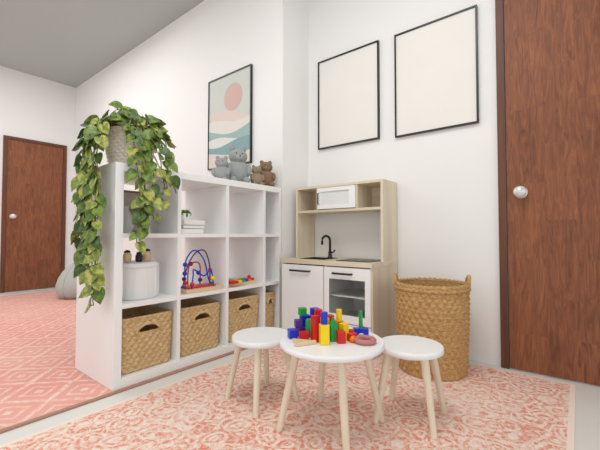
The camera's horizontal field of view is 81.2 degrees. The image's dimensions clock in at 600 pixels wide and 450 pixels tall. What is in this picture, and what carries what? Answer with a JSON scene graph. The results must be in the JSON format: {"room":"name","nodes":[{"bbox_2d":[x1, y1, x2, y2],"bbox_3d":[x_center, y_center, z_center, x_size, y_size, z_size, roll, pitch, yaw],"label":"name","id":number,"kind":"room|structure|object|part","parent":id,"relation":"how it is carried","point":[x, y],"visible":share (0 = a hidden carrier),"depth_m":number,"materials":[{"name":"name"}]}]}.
{"room":"children's room","nodes":[
{"label":"children's room","id":0,"kind":"room"},
{"bbox_2d":[0,66,75,292],"bbox_3d":[-5.007,-0.644,3.364,0.100,3.000,6.000,-1,-2,38],"label":"wall","id":1,"kind":"structure","parent":0,"point":[32,107],"depth_m":4.97,"materials":[{"name":"paint"}]},
{"bbox_2d":[0,135,66,292],"bbox_3d":[-3.677,-0.143,4.876,0.079,2.085,0.735,-1,-2,38],"label":"door","id":2,"kind":"structure","parent":1,"relation":"in","point":[34,173],"depth_m":4.86,"materials":[{"name":"brown wood"}]},
{"bbox_2d":[0,0,203,87],"bbox_3d":[-1.427,-2.275,0.561,9.250,0.100,6.000,-1,-2,38],"label":"ceiling","id":3,"kind":"structure","parent":0,"point":[66,42],"depth_m":3.83,"materials":[{"name":"paint"}]},
{"bbox_2d":[73,0,308,327],"bbox_3d":[-1.617,-0.621,4.181,4.188,3.000,0.500,-1,-2,38],"label":"wall","id":4,"kind":"structure","parent":0,"point":[166,77],"depth_m":3.18,"materials":[{"name":"paint"}]},
{"bbox_2d":[208,64,252,170],"bbox_3d":[-0.622,-0.918,3.063,0.568,0.820,0.021,-1,-2,38],"label":"poster","id":5,"kind":"object","parent":4,"relation":"attached to","point":[230,95],"visible":0.95,"depth_m":3.05,"materials":[{"name":"multicoloured paper"}]},
{"bbox_2d":[0,288,599,449],"bbox_3d":[-1.427,0.824,0.472,9.250,0.100,6.000,-1,-2,38],"label":"floor","id":6,"kind":"structure","parent":0,"point":[587,396],"depth_m":1.57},
{"bbox_2d":[0,291,247,433],"bbox_3d":[-2.414,0.836,2.792,3.800,0.008,2.500,-1,-2,38],"label":"rug","id":7,"kind":"object","parent":6,"relation":"on","point":[40,379],"visible":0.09,"depth_m":2.03,"materials":[{"name":"pink carpet"}]},
{"bbox_2d":[55,263,76,298],"bbox_3d":[-2.700,0.649,4.252,0.462,0.448,0.450,-1,-2,38],"label":"bean bag chair","id":8,"kind":"object","parent":7,"relation":"on","point":[66,285],"visible":0.38,"depth_m":4.06,"materials":[{"name":"grey fabric"}]},
{"bbox_2d":[75,162,280,390],"bbox_3d":[-0.705,0.262,2.321,0.468,1.111,1.219,-1,-2,38],"label":"cube storage shelf","id":9,"kind":"object","parent":7,"relation":"on","point":[241,235],"visible":0.66,"depth_m":2.09,"materials":[{"name":"white paint"}]},
{"bbox_2d":[70,101,180,312],"bbox_3d":[-0.938,-0.113,1.889,0.517,1.094,0.496,-1,-2,38],"label":"pothos plant","id":10,"kind":"object","parent":9,"relation":"on","point":[126,136],"visible":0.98,"depth_m":1.75,"materials":[{"name":"green plant"}]},
{"bbox_3d":[-0.947,-0.479,1.956,0.264,0.348,0.264,-1,-2,38],"label":"woven pot","id":11,"kind":"part","parent":10,"relation":"part of","materials":[{"name":"wicker"}]},
{"bbox_2d":[123,206,133,232],"bbox_3d":[-0.939,-0.028,1.873,0.096,0.145,0.096,-1,-2,38],"label":"ceramic vase","id":12,"kind":"object","parent":9,"relation":"on","point":[128,227],"visible":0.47,"depth_m":1.85,"materials":[{"name":"grey ceramic"}]},
{"bbox_2d":[124,190,148,232],"bbox_3d":[-1.012,-0.079,2.092,0.056,0.257,0.200,-1,-2,38],"label":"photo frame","id":13,"kind":"object","parent":9,"relation":"on","point":[129,196],"visible":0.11,"depth_m":2.09,"materials":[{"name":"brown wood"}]},
{"bbox_2d":[122,260,159,299],"bbox_3d":[-0.912,0.300,1.946,0.242,0.197,0.242,-1,-2,38],"label":"storage basket","id":14,"kind":"object","parent":9,"relation":"on","point":[140,280],"visible":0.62,"depth_m":1.85,"materials":[{"name":"white fabric"}]},
{"bbox_2d":[123,249,150,261],"bbox_3d":[-0.889,0.166,1.924,0.070,0.069,0.148,-1,-2,38],"label":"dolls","id":15,"kind":"object","parent":14,"relation":"on","point":[127,255],"visible":0.9,"depth_m":1.90,"materials":[{"name":"paint"}]},
{"bbox_2d":[121,305,171,374],"bbox_3d":[-0.948,0.620,1.970,0.388,0.281,0.307,-1,-2,38],"label":"woven storage basket","id":16,"kind":"object","parent":9,"relation":"in","point":[146,330],"visible":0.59,"depth_m":1.86,"materials":[{"name":"beige wicker"}]},
{"bbox_2d":[181,220,204,232],"bbox_3d":[-0.713,0.013,2.156,0.213,0.078,0.166,-1,-2,38],"label":"book stack","id":17,"kind":"object","parent":9,"relation":"in","point":[187,226],"visible":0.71,"depth_m":2.08,"materials":[{"name":"white paper"}]},
{"bbox_2d":[181,210,191,219],"bbox_3d":[-0.706,-0.061,2.137,0.073,0.065,0.069,0,-2,0],"label":"succulent","id":18,"kind":"object","parent":17,"relation":"on","point":[185,214],"visible":0.89,"depth_m":2.12,"materials":[{"name":"white ceramic"}]},
{"bbox_2d":[180,297,219,356],"bbox_3d":[-0.738,0.628,2.233,0.388,0.281,0.307,-1,-2,38],"label":"woven storage basket","id":19,"kind":"object","parent":9,"relation":"in","point":[199,317],"visible":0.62,"depth_m":2.12,"materials":[{"name":"beige wicker"}]},
{"bbox_2d":[181,249,221,293],"bbox_3d":[-0.635,0.279,2.182,0.150,0.254,0.260,-1,-2,38],"label":"toy","id":20,"kind":"object","parent":9,"relation":"on","point":[192,288],"visible":1,"depth_m":2.16,"materials":[{"name":"paint"}]},
{"bbox_2d":[211,156,229,178],"bbox_3d":[-0.544,-0.387,2.418,0.128,0.191,0.112,0,-2,0],"label":"plush toy","id":21,"kind":"object","parent":9,"relation":"on","point":[221,171],"visible":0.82,"depth_m":2.39,"materials":[{"name":"grey fabric"}]},
{"bbox_2d":[227,144,251,182],"bbox_3d":[-0.447,-0.436,2.532,0.191,0.298,0.168,1,-2,-23],"label":"plush toy","id":22,"kind":"object","parent":9,"relation":"on","point":[239,170],"visible":0.87,"depth_m":2.49,"materials":[{"name":"grey fabric"}]},
{"bbox_2d":[229,275,255,286],"bbox_3d":[-0.441,0.380,2.424,0.190,0.066,0.240,-1,-2,38],"label":"toy xylophone","id":23,"kind":"object","parent":9,"relation":"in","point":[238,281],"visible":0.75,"depth_m":2.39,"materials":[{"name":"paint"}]},
{"bbox_2d":[228,291,258,341],"bbox_3d":[-0.524,0.635,2.502,0.388,0.281,0.307,-1,-2,38],"label":"woven storage basket","id":24,"kind":"object","parent":9,"relation":"in","point":[242,313],"visible":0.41,"depth_m":2.39,"materials":[{"name":"beige wicker"}]},
{"bbox_2d":[250,165,264,184],"bbox_3d":[-0.318,-0.365,2.588,0.108,0.159,0.095,1,-2,-23],"label":"plush toy","id":25,"kind":"object","parent":9,"relation":"on","point":[256,177],"visible":0.91,"depth_m":2.56,"materials":[{"name":"brown fabric"}]},
{"bbox_2d":[260,160,275,186],"bbox_3d":[-0.257,-0.389,2.662,0.143,0.210,0.126,1,-2,-17],"label":"plush toy","id":26,"kind":"object","parent":9,"relation":"on","point":[266,167],"visible":0.81,"depth_m":2.63,"materials":[{"name":"brown fabric"}]},
{"bbox_2d":[265,290,274,326],"bbox_3d":[-0.366,0.641,2.700,0.388,0.281,0.136,-1,-2,38],"label":"woven storage basket","id":27,"kind":"object","parent":9,"relation":"in","point":[269,295],"visible":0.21,"depth_m":2.59,"materials":[{"name":"beige wicker"}]},
{"bbox_2d":[0,347,575,449],"bbox_3d":[0.035,0.795,1.355,1.610,0.008,2.320,-1,-2,38],"label":"patterned area rug","id":28,"kind":"object","parent":6,"relation":"on","point":[490,408],"visible":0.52,"depth_m":1.45,"materials":[{"name":"pink carpet"}]},
{"bbox_2d":[225,327,298,418],"bbox_3d":[-0.174,0.650,1.605,0.274,0.294,0.274,1,-2,-37],"label":"round stool","id":29,"kind":"object","parent":28,"relation":"on","point":[259,339],"visible":0.82,"depth_m":1.58,"materials":[{"name":"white wood"}]},
{"bbox_2d":[276,328,384,449],"bbox_3d":[0.125,0.622,1.385,0.412,0.337,0.412,-1,-2,38],"label":"table","id":30,"kind":"object","parent":28,"relation":"on","point":[341,354],"visible":0.67,"depth_m":1.28,"materials":[{"name":"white wood"}]},
{"bbox_2d":[287,307,376,346],"bbox_3d":[0.121,0.393,1.400,0.345,0.120,0.209,0,-2,0],"label":"blocks","id":31,"kind":"object","parent":30,"relation":"on","point":[320,326],"visible":1,"depth_m":1.36,"materials":[{"name":"paint"}]},
{"bbox_2d":[281,179,397,358],"bbox_3d":[0.261,0.264,2.488,0.735,1.116,0.415,-1,-2,38],"label":"play kitchen","id":32,"kind":"object","parent":28,"relation":"on","point":[329,284],"visible":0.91,"depth_m":2.37,"materials":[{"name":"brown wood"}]},
{"bbox_2d":[373,335,446,439],"bbox_3d":[0.458,0.643,1.451,0.262,0.299,0.262,-1,-2,27],"label":"round stool","id":33,"kind":"object","parent":28,"relation":"on","point":[405,347],"visible":0.91,"depth_m":1.41,"materials":[{"name":"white wood"}]},
{"bbox_2d":[393,272,470,381],"bbox_3d":[0.742,0.541,1.979,0.410,0.533,0.408,0,-2,-6],"label":"round wicker basket","id":34,"kind":"object","parent":28,"relation":"on","point":[435,309],"visible":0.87,"depth_m":1.82,"materials":[{"name":"wicker"}]},
{"bbox_2d":[308,0,596,385],"bbox_3d":[2.066,-0.698,1.463,4.962,3.000,0.170,-1,-2,38],"label":"wall","id":35,"kind":"structure","parent":0,"point":[446,180],"depth_m":2.34,"materials":[{"name":"paint"}]},
{"bbox_2d":[318,40,379,149],"bbox_3d":[0.362,-0.978,2.703,0.538,0.720,0.021,-1,-2,38],"label":"framed picture","id":36,"kind":"object","parent":35,"relation":"attached to","point":[349,81],"visible":1,"depth_m":2.69,"materials":[{"name":"white paper"}]},
{"bbox_2d":[394,4,478,137],"bbox_3d":[0.876,-0.977,2.295,0.530,0.725,0.021,-1,-2,38],"label":"framed picture","id":37,"kind":"object","parent":35,"relation":"attached to","point":[436,72],"visible":1,"depth_m":2.27,"materials":[{"name":"white paper"}]},
{"bbox_2d":[495,0,599,385],"bbox_3d":[1.518,-0.341,1.728,0.962,2.300,0.079,-1,-2,38],"label":"door","id":38,"kind":"structure","parent":35,"relation":"in","point":[548,68],"depth_m":1.89,"materials":[{"name":"brown wood"}]}
]}

